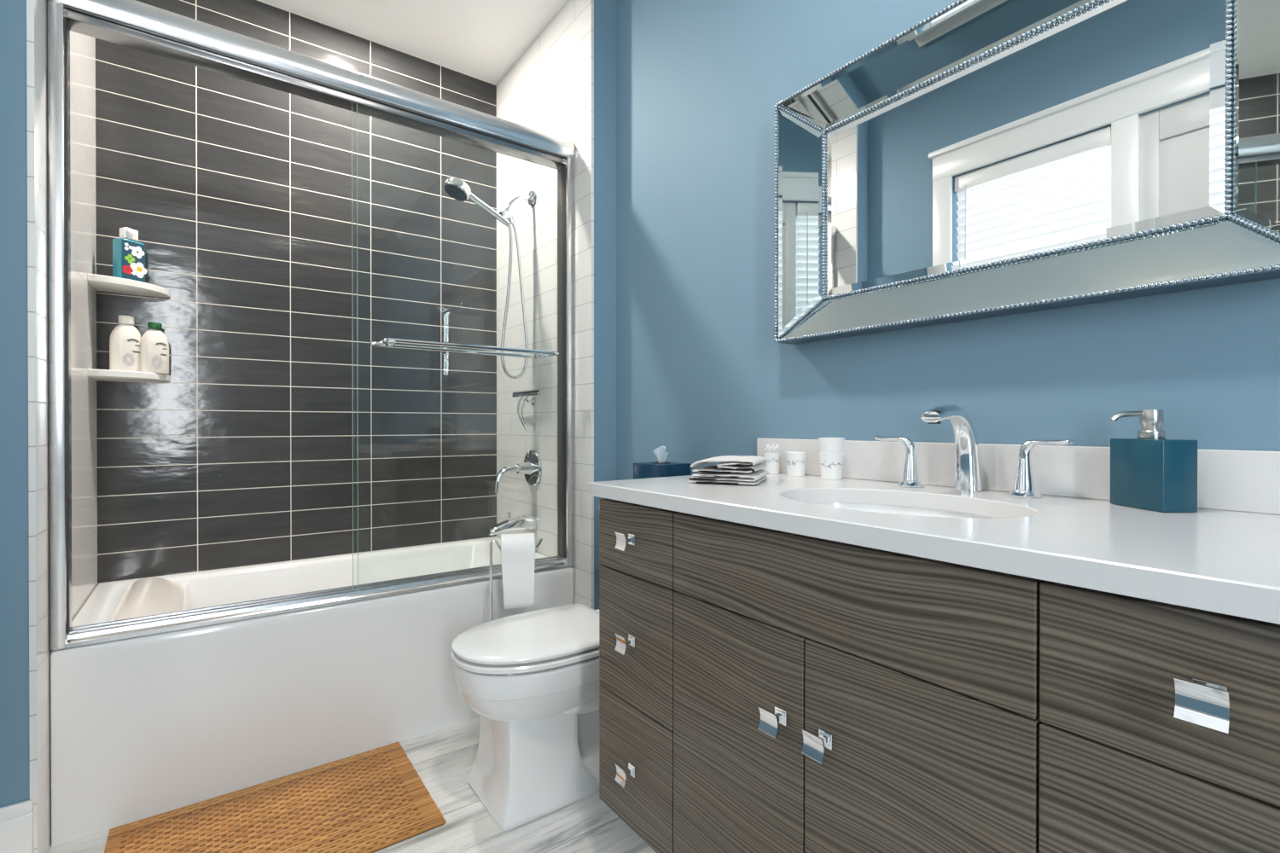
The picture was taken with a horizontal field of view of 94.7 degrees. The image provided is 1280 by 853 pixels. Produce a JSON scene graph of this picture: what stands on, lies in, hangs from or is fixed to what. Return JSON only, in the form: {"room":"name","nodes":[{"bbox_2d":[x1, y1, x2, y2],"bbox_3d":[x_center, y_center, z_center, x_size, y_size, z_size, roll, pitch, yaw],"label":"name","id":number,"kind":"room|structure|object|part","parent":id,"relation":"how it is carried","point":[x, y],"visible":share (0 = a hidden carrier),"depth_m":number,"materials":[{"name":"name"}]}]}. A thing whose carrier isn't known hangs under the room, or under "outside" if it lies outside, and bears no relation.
{"room":"bathroom","nodes":[
{"label":"bathroom","id":0,"kind":"room"},
{"bbox_2d":[0,0,29,808],"bbox_3d":[-1.775,-0.333,1.671,0.226,2.752,0.965,0,0,-36],"label":"wall","id":1,"kind":"structure","parent":0,"point":[14,728],"depth_m":1.33,"materials":[{"name":"blue paint"}]},
{"bbox_2d":[0,800,33,852],"bbox_3d":[-1.434,0.950,1.317,0.112,0.190,0.018,0,0,-36],"label":"baseboard","id":2,"kind":"structure","parent":1,"relation":"attached to","point":[16,820],"depth_m":1.33,"materials":[{"name":"white paint"}]},
{"bbox_2d":[26,0,97,852],"bbox_3d":[-1.660,-0.333,1.716,0.012,2.752,0.909,0,0,-36],"label":"tiled wall","id":3,"kind":"structure","parent":0,"point":[82,47],"depth_m":1.45,"materials":[{"name":"white tile"}]},
{"bbox_2d":[95,0,496,585],"bbox_3d":[-1.339,-0.336,2.549,1.489,2.752,0.060,0,0,-36],"label":"wall","id":4,"kind":"structure","parent":0,"point":[236,193],"depth_m":2.43,"materials":[{"name":"grey tile"}]},
{"bbox_2d":[87,273,170,297],"bbox_3d":[-1.784,-0.491,2.070,0.205,0.024,0.189,0,0,-36],"label":"corner shelf","id":5,"kind":"object","parent":4,"relation":"attached to","point":[101,283],"visible":1,"depth_m":2.04,"materials":[{"name":"white stone"}]},
{"bbox_2d":[112,226,147,282],"bbox_3d":[-1.799,-0.600,2.080,0.050,0.192,0.081,0,0,18],"label":"wash bottle","id":6,"kind":"object","parent":5,"relation":"on","point":[128,254],"visible":0.85,"depth_m":2.06,"materials":[{"name":"teal plastic"}]},
{"bbox_2d":[122,265,133,274],"bbox_3d":[-1.782,-0.546,2.053,0.001,0.032,0.032,0,0,18],"label":"flower","id":7,"kind":"object","parent":6,"relation":"on","point":[127,270],"depth_m":2.05,"materials":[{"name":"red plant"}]},
{"bbox_2d":[124,243,132,250],"bbox_3d":[-1.782,-0.626,2.055,0.001,0.026,0.024,0,0,18],"label":"print","id":8,"kind":"object","parent":6,"relation":"on","point":[127,246],"depth_m":2.05,"materials":[{"name":"white paint"}]},
{"bbox_2d":[131,246,144,258],"bbox_3d":[-1.773,-0.616,2.083,0.001,0.042,0.042,0,0,18],"label":"print","id":9,"kind":"object","parent":6,"relation":"on","point":[136,252],"depth_m":2.08,"materials":[{"name":"white"}]},
{"bbox_2d":[130,262,147,278],"bbox_3d":[-1.772,-0.554,2.085,0.001,0.054,0.054,0,0,18],"label":"flower","id":10,"kind":"object","parent":6,"relation":"on","point":[137,270],"depth_m":2.08,"materials":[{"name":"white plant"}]},
{"bbox_2d":[87,368,170,382],"bbox_3d":[-1.784,-0.178,2.071,0.205,0.024,0.189,0,0,-36],"label":"corner shelf","id":11,"kind":"object","parent":4,"relation":"attached to","point":[96,374],"visible":1,"depth_m":2.03,"materials":[{"name":"white stone"}]},
{"bbox_2d":[109,315,141,372],"bbox_3d":[-1.802,-0.289,2.069,0.087,0.196,0.070,0,0,-36],"label":"shampoo bottle","id":12,"kind":"object","parent":11,"relation":"on","point":[125,340],"visible":0.88,"depth_m":2.05,"materials":[{"name":"beige plastic"}]},
{"bbox_2d":[122,353,134,366],"bbox_3d":[-1.777,-0.233,2.051,0.002,0.047,0.034,0,0,32],"label":"flower","id":13,"kind":"object","parent":12,"relation":"on","point":[128,358],"depth_m":2.05,"materials":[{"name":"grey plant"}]},
{"bbox_2d":[139,321,168,374],"bbox_3d":[-1.744,-0.282,2.120,0.079,0.182,0.064,0,0,-36],"label":"shampoo bottle","id":14,"kind":"object","parent":11,"relation":"on","point":[154,345],"visible":0.98,"depth_m":2.10,"materials":[{"name":"beige plastic"}]},
{"bbox_2d":[151,355,162,368],"bbox_3d":[-1.721,-0.230,2.104,0.003,0.047,0.034,0,0,32],"label":"flower","id":15,"kind":"object","parent":14,"relation":"on","point":[156,361],"depth_m":2.10,"materials":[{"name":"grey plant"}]},
{"bbox_2d":[47,717,656,852],"bbox_3d":[-0.020,1.077,0.745,1.962,0.060,4.620,0,0,-36],"label":"floor","id":16,"kind":"structure","parent":0,"point":[443,759],"depth_m":1.54,"materials":[{"name":"white tile"}]},
{"bbox_2d":[104,741,446,852],"bbox_3d":[-0.936,1.039,1.533,0.710,0.009,0.479,0,0,-36],"label":"bath mat","id":17,"kind":"object","parent":16,"relation":"on","point":[374,800],"visible":1,"depth_m":1.57,"materials":[{"name":"brown wicker"}]},
{"bbox_2d":[50,536,573,846],"bbox_3d":[-1.091,0.788,2.214,1.485,0.505,0.779,0,0,-36],"label":"bathtub","id":18,"kind":"object","parent":16,"relation":"on","point":[143,727],"visible":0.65,"depth_m":1.76,"materials":[{"name":"white ceramic"}]},
{"bbox_2d":[46,0,575,651],"bbox_3d":[-0.880,-0.292,1.920,1.487,1.696,0.164,0,0,-36],"label":"sliding shower door","id":19,"kind":"structure","parent":18,"relation":"on","point":[133,24],"depth_m":1.71,"materials":[{"name":"silver metal"}]},
{"bbox_3d":[-0.887,-1.098,1.927,1.485,0.085,0.104,0,0,-36],"label":"header rail","id":20,"kind":"part","parent":19,"relation":"part of","materials":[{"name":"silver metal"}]},
{"bbox_2d":[489,538,542,621],"bbox_3d":[-0.432,0.713,2.024,0.174,0.657,0.128,0,0,-36],"label":"toilet paper stand","id":21,"kind":"object","parent":16,"relation":"on","point":[541,539],"visible":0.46,"depth_m":1.99,"materials":[{"name":"silver metal"}]},
{"bbox_3d":[-0.422,0.405,2.017,0.178,0.040,0.008,0,0,-14],"label":"arm","id":22,"kind":"part","parent":21,"relation":"part of","materials":[{"name":"silver metal"}]},
{"bbox_2d":[500,533,535,609],"bbox_3d":[-0.418,0.486,2.016,0.111,0.239,0.109,0,0,-14],"label":"toilet paper roll","id":23,"kind":"object","parent":21,"relation":"hanging from","point":[517,550],"visible":0.98,"depth_m":1.97,"materials":[{"name":"white paper"}]},
{"bbox_2d":[451,603,600,831],"bbox_3d":[-0.194,0.655,1.799,0.747,0.776,0.366,0,0,-36],"label":"toilet","id":24,"kind":"object","parent":16,"relation":"on","point":[531,678],"visible":0.65,"depth_m":1.60,"materials":[{"name":"white ceramic"}]},
{"bbox_3d":[-0.298,0.630,1.723,0.489,0.019,0.366,0,0,-36],"label":"seat","id":25,"kind":"part","parent":24,"relation":"part of","materials":[{"name":"white plastic"}]},
{"bbox_3d":[-0.298,0.602,1.722,0.487,0.024,0.364,0,0,-36],"label":"lid","id":26,"kind":"part","parent":24,"relation":"part of","materials":[{"name":"white plastic"}]},
{"bbox_2d":[259,0,568,85],"bbox_3d":[-0.020,-1.735,0.734,1.962,0.060,4.620,0,0,-36],"label":"ceiling","id":27,"kind":"structure","parent":0,"point":[481,39],"depth_m":2.50,"materials":[{"name":"white paint"}]},
{"bbox_2d":[496,0,593,609],"bbox_3d":[-0.448,-0.336,2.600,0.012,2.752,0.909,0,0,-36],"label":"tiled wall","id":28,"kind":"structure","parent":0,"point":[549,89],"depth_m":2.52,"materials":[{"name":"white tile"}]},
{"bbox_2d":[442,176,535,378],"bbox_3d":[-0.633,-0.628,2.506,0.397,0.841,0.109,0,0,-36],"label":"shower","id":29,"kind":"object","parent":28,"relation":"attached to","point":[456,188],"visible":0.98,"depth_m":2.55,"materials":[{"name":"silver metal"}]},
{"bbox_3d":[-0.655,-0.933,2.489,0.225,0.136,0.027,0,0,-36],"label":"handle","id":30,"kind":"part","parent":29,"relation":"part of","materials":[{"name":"silver metal"}]},
{"bbox_3d":[-0.532,-0.971,2.585,0.130,0.108,0.021,0,0,-36],"label":"shower arm","id":31,"kind":"part","parent":29,"relation":"part of","materials":[{"name":"silver metal"}]},
{"bbox_2d":[486,512,536,535],"bbox_3d":[-0.560,0.418,2.570,0.208,0.092,0.074,0,0,-36],"label":"tub spout","id":32,"kind":"object","parent":28,"relation":"attached to","point":[527,522],"visible":1,"depth_m":2.56,"materials":[{"name":"silver metal"}]},
{"bbox_3d":[-0.569,0.386,2.564,0.020,0.028,0.020,0,0,-36],"label":"diverter knob","id":33,"kind":"part","parent":32,"relation":"part of","materials":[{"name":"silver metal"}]},
{"bbox_2d":[494,449,541,493],"bbox_3d":[-0.549,0.194,2.578,0.180,0.182,0.164,0,0,-36],"label":"shower valve","id":34,"kind":"object","parent":28,"relation":"attached to","point":[531,468],"visible":1,"depth_m":2.58,"materials":[{"name":"silver metal"}]},
{"bbox_3d":[-0.575,0.226,2.559,0.117,0.118,0.036,0,0,-36],"label":"lever","id":35,"kind":"part","parent":34,"relation":"part of","materials":[{"name":"silver metal"}]},
{"bbox_3d":[-0.484,0.184,2.625,0.020,0.164,0.164,0,0,-36],"label":"round plate","id":36,"kind":"part","parent":34,"relation":"part of","materials":[{"name":"silver metal"}]},
{"bbox_2d":[526,398,535,405],"bbox_3d":[-0.486,-0.110,2.606,0.043,0.032,0.032,0,0,-36],"label":"wall hook","id":37,"kind":"object","parent":28,"relation":"attached to","point":[532,401],"visible":0.95,"depth_m":2.61,"materials":[{"name":"silver metal"}]},
{"bbox_2d":[512,389,540,433],"bbox_3d":[-0.504,-0.062,2.585,0.047,0.184,0.260,0,0,-36],"label":"squeegee","id":38,"kind":"object","parent":37,"relation":"hanging from","point":[536,392],"visible":1,"depth_m":2.58,"materials":[{"name":"silver metal"}]},
{"bbox_3d":[-0.514,-0.054,2.602,0.054,0.168,0.020,0,0,-6],"label":"handle","id":39,"kind":"part","parent":38,"relation":"part of","materials":[{"name":"silver metal"}]},
{"bbox_3d":[-0.497,-0.054,2.578,0.028,0.167,0.049,0,0,38],"label":"handle","id":40,"kind":"part","parent":38,"relation":"part of","materials":[{"name":"silver metal"}]},
{"bbox_3d":[-0.502,-0.150,2.586,0.005,0.008,0.260,0,0,-36],"label":"rubber blade","id":41,"kind":"part","parent":38,"relation":"part of","materials":[{"name":"grey"}]},
{"bbox_2d":[593,0,616,610],"bbox_3d":[-0.379,-0.337,2.690,0.204,2.752,0.965,0,0,-36],"label":"wall","id":42,"kind":"structure","parent":0,"point":[604,10],"depth_m":2.27,"materials":[{"name":"blue paint"}]},
{"bbox_2d":[633,446,690,479],"bbox_3d":[0.069,0.164,1.896,0.130,0.203,0.140,0,0,-36],"label":"tissue box","id":43,"kind":"object","parent":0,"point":[660,468],"visible":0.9,"depth_m":1.86,"materials":[{"name":"blue cardboard"}]},
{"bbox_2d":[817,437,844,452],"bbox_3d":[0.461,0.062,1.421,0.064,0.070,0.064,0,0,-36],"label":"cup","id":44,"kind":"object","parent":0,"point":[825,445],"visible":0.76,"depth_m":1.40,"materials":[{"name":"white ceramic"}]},
{"bbox_2d":[616,0,1279,480],"bbox_3d":[0.983,-0.330,0.911,0.100,2.752,3.515,0,0,-36],"label":"wall","id":45,"kind":"structure","parent":0,"point":[702,373],"depth_m":1.66,"materials":[{"name":"blue paint"}]},
{"bbox_2d":[599,498,1279,852],"bbox_3d":[0.462,0.513,1.045,0.587,0.705,1.180,0,0,-36],"label":"vanity cabinet","id":46,"kind":"object","parent":45,"relation":"attached to","point":[762,690],"visible":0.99,"depth_m":0.76,"materials":[{"name":"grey wood"}]},
{"bbox_3d":[-0.030,0.734,1.250,0.034,0.035,0.035,0,0,-36],"label":"knob","id":47,"kind":"part","parent":46,"relation":"part of","materials":[{"name":"silver metal"}]},
{"bbox_3d":[-0.030,0.457,1.249,0.034,0.035,0.035,0,0,-36],"label":"knob","id":48,"kind":"part","parent":46,"relation":"part of","materials":[{"name":"silver metal"}]},
{"bbox_3d":[-0.030,0.241,1.248,0.034,0.035,0.035,0,0,-36],"label":"knob","id":49,"kind":"part","parent":46,"relation":"part of","materials":[{"name":"silver metal"}]},
{"bbox_3d":[-0.009,0.731,1.265,0.018,0.264,0.267,0,0,-36],"label":"drawer","id":50,"kind":"part","parent":46,"relation":"part of","materials":[{"name":"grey wood"}]},
{"bbox_3d":[-0.009,0.459,1.264,0.018,0.275,0.267,0,0,-36],"label":"drawer","id":51,"kind":"part","parent":46,"relation":"part of","materials":[{"name":"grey wood"}]},
{"bbox_3d":[-0.009,0.243,1.263,0.018,0.151,0.267,0,0,-36],"label":"drawer","id":52,"kind":"part","parent":46,"relation":"part of","materials":[{"name":"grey wood"}]},
{"bbox_3d":[0.163,0.593,1.029,0.018,0.542,0.311,0,0,-36],"label":"door","id":53,"kind":"part","parent":46,"relation":"part of","materials":[{"name":"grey wood"}]},
{"bbox_3d":[0.209,0.457,0.921,0.034,0.035,0.035,0,0,-36],"label":"knob","id":54,"kind":"part","parent":46,"relation":"part of","materials":[{"name":"silver metal"}]},
{"bbox_3d":[0.259,0.458,0.854,0.034,0.035,0.035,0,0,-36],"label":"knob","id":55,"kind":"part","parent":46,"relation":"part of","materials":[{"name":"silver metal"}]},
{"bbox_3d":[0.348,0.594,0.775,0.018,0.542,0.310,0,0,-36],"label":"door","id":56,"kind":"part","parent":46,"relation":"part of","materials":[{"name":"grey wood"}]},
{"bbox_2d":[587,438,1279,624],"bbox_3d":[0.471,0.097,1.036,0.580,0.122,1.208,0,0,-36],"label":"countertop","id":57,"kind":"structure","parent":46,"relation":"on","point":[1223,557],"depth_m":0.86,"materials":[{"name":"white stone"}]},
{"bbox_2d":[688,470,768,484],"bbox_3d":[0.211,0.115,1.376,0.158,0.021,0.191,0,0,20],"label":"washcloth","id":58,"kind":"object","parent":57,"relation":"on","point":[755,478],"visible":0.88,"depth_m":1.30,"materials":[{"name":"white fabric"}]},
{"bbox_2d":[690,455,767,473],"bbox_3d":[0.211,0.087,1.382,0.149,0.032,0.189,0,0,20],"label":"washcloth","id":59,"kind":"object","parent":58,"relation":"on","point":[730,464],"visible":1,"depth_m":1.31,"materials":[{"name":"white fabric"}]},
{"bbox_2d":[762,453,780,474],"bbox_3d":[0.355,0.099,1.587,0.049,0.054,0.049,0,0,-36],"label":"cup","id":60,"kind":"object","parent":57,"relation":"on","point":[773,461],"visible":0.84,"depth_m":1.57,"materials":[{"name":"white ceramic"}]},
{"bbox_2d":[785,451,807,477],"bbox_3d":[0.400,0.096,1.513,0.055,0.061,0.055,0,0,-36],"label":"cup","id":61,"kind":"object","parent":57,"relation":"on","point":[795,461],"visible":1,"depth_m":1.49,"materials":[{"name":"white ceramic"}]},
{"bbox_2d":[818,452,843,480],"bbox_3d":[0.461,0.094,1.421,0.060,0.066,0.060,0,0,-36],"label":"cup","id":62,"kind":"object","parent":57,"relation":"on","point":[831,463],"visible":0.91,"depth_m":1.40,"materials":[{"name":"white ceramic"}]},
{"bbox_2d":[806,502,997,518],"bbox_3d":[0.443,0.236,1.030,0.359,0.155,0.486,0,0,-36],"label":"sink","id":63,"kind":"object","parent":57,"relation":"in","point":[896,509],"visible":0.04,"depth_m":1.18,"materials":[{"name":"white ceramic"}]},
{"bbox_2d":[874,404,1074,498],"bbox_3d":[0.604,0.043,1.143,0.170,0.171,0.371,0,0,-36],"label":"faucet","id":64,"kind":"object","parent":57,"relation":"on","point":[967,461],"visible":1,"depth_m":1.15,"materials":[{"name":"silver metal"}]},
{"bbox_3d":[0.555,0.039,1.284,0.032,0.040,0.086,0,0,-36],"label":"lever","id":65,"kind":"part","parent":64,"relation":"part of","materials":[{"name":"silver metal"}]},
{"bbox_3d":[0.577,0.092,1.259,0.055,0.071,0.055,0,0,-36],"label":"handle","id":66,"kind":"part","parent":64,"relation":"part of","materials":[{"name":"silver metal"}]},
{"bbox_3d":[0.605,0.043,1.141,0.170,0.171,0.052,0,0,-36],"label":"spout","id":67,"kind":"part","parent":64,"relation":"part of","materials":[{"name":"silver metal"}]},
{"bbox_3d":[0.706,0.093,1.083,0.055,0.071,0.055,0,0,-36],"label":"handle","id":68,"kind":"part","parent":64,"relation":"part of","materials":[{"name":"silver metal"}]},
{"bbox_3d":[0.723,0.040,1.054,0.032,0.040,0.086,0,0,-36],"label":"lever","id":69,"kind":"part","parent":64,"relation":"part of","materials":[{"name":"silver metal"}]},
{"bbox_2d":[1110,409,1197,512],"bbox_3d":[0.793,0.051,0.932,0.085,0.156,0.100,0,0,-1],"label":"soap dispenser","id":70,"kind":"object","parent":57,"relation":"on","point":[1152,472],"visible":1,"depth_m":0.91,"materials":[{"name":"blue plastic"}]},
{"bbox_3d":[0.524,0.462,0.534,0.018,0.275,0.280,0,0,-36],"label":"drawer","id":71,"kind":"part","parent":46,"relation":"part of","materials":[{"name":"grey wood"}]},
{"bbox_3d":[0.524,0.246,0.534,0.018,0.151,0.280,0,0,-36],"label":"drawer","id":72,"kind":"part","parent":46,"relation":"part of","materials":[{"name":"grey wood"}]},
{"bbox_3d":[0.500,0.242,0.522,0.034,0.035,0.035,0,0,-36],"label":"knob","id":73,"kind":"part","parent":46,"relation":"part of","materials":[{"name":"silver metal"}]},
{"bbox_2d":[756,438,1279,515],"bbox_3d":[0.698,0.082,1.202,0.019,0.093,1.208,0,0,-36],"label":"backsplash","id":74,"kind":"structure","parent":45,"relation":"attached to","point":[1248,481],"depth_m":1.09,"materials":[{"name":"white stone"}]},
{"bbox_2d":[773,0,1279,344],"bbox_3d":[0.667,-0.534,1.190,0.079,0.630,0.959,0,0,-36],"label":"wall mirror","id":75,"kind":"object","parent":45,"relation":"attached to","point":[986,159],"visible":1,"depth_m":1.12,"materials":[{"name":"silver mirror"}]},
{"bbox_3d":[0.412,-0.276,1.529,0.122,0.104,0.007,0,0,25],"label":"corner bead trim","id":76,"kind":"part","parent":75,"relation":"part of","materials":[{"name":"grey metal"}]},
{"bbox_3d":[0.412,-0.799,1.527,0.121,0.097,0.007,0,0,25],"label":"corner bead trim","id":77,"kind":"part","parent":75,"relation":"part of","materials":[{"name":"grey metal"}]},
{"bbox_3d":[0.418,-0.536,1.531,0.123,0.621,0.007,0,0,25],"label":"frame panel","id":78,"kind":"part","parent":75,"relation":"part of","materials":[{"name":"silver metal"}]},
{"bbox_3d":[0.667,-0.798,1.189,0.064,0.094,0.950,0,0,-36],"label":"frame panel","id":79,"kind":"part","parent":75,"relation":"part of","materials":[{"name":"silver metal"}]},
{"bbox_2d":[824,0,1227,296],"bbox_3d":[0.690,-0.538,1.207,0.006,0.426,0.740,0,0,-36],"label":"mirror glass","id":80,"kind":"object","parent":75,"relation":"on","point":[1086,125],"depth_m":1.11,"materials":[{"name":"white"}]},
{"bbox_3d":[0.667,-0.275,1.192,0.064,0.101,0.950,0,0,-36],"label":"frame panel","id":81,"kind":"part","parent":75,"relation":"part of","materials":[{"name":"silver metal"}]},
{"bbox_3d":[0.911,-0.273,0.846,0.007,0.104,0.122,0,0,-7],"label":"corner bead trim","id":82,"kind":"part","parent":75,"relation":"part of","materials":[{"name":"grey metal"}]},
{"bbox_3d":[0.916,-0.533,0.849,0.007,0.621,0.123,0,0,-7],"label":"frame panel","id":83,"kind":"part","parent":75,"relation":"part of","materials":[{"name":"silver metal"}]}
]}

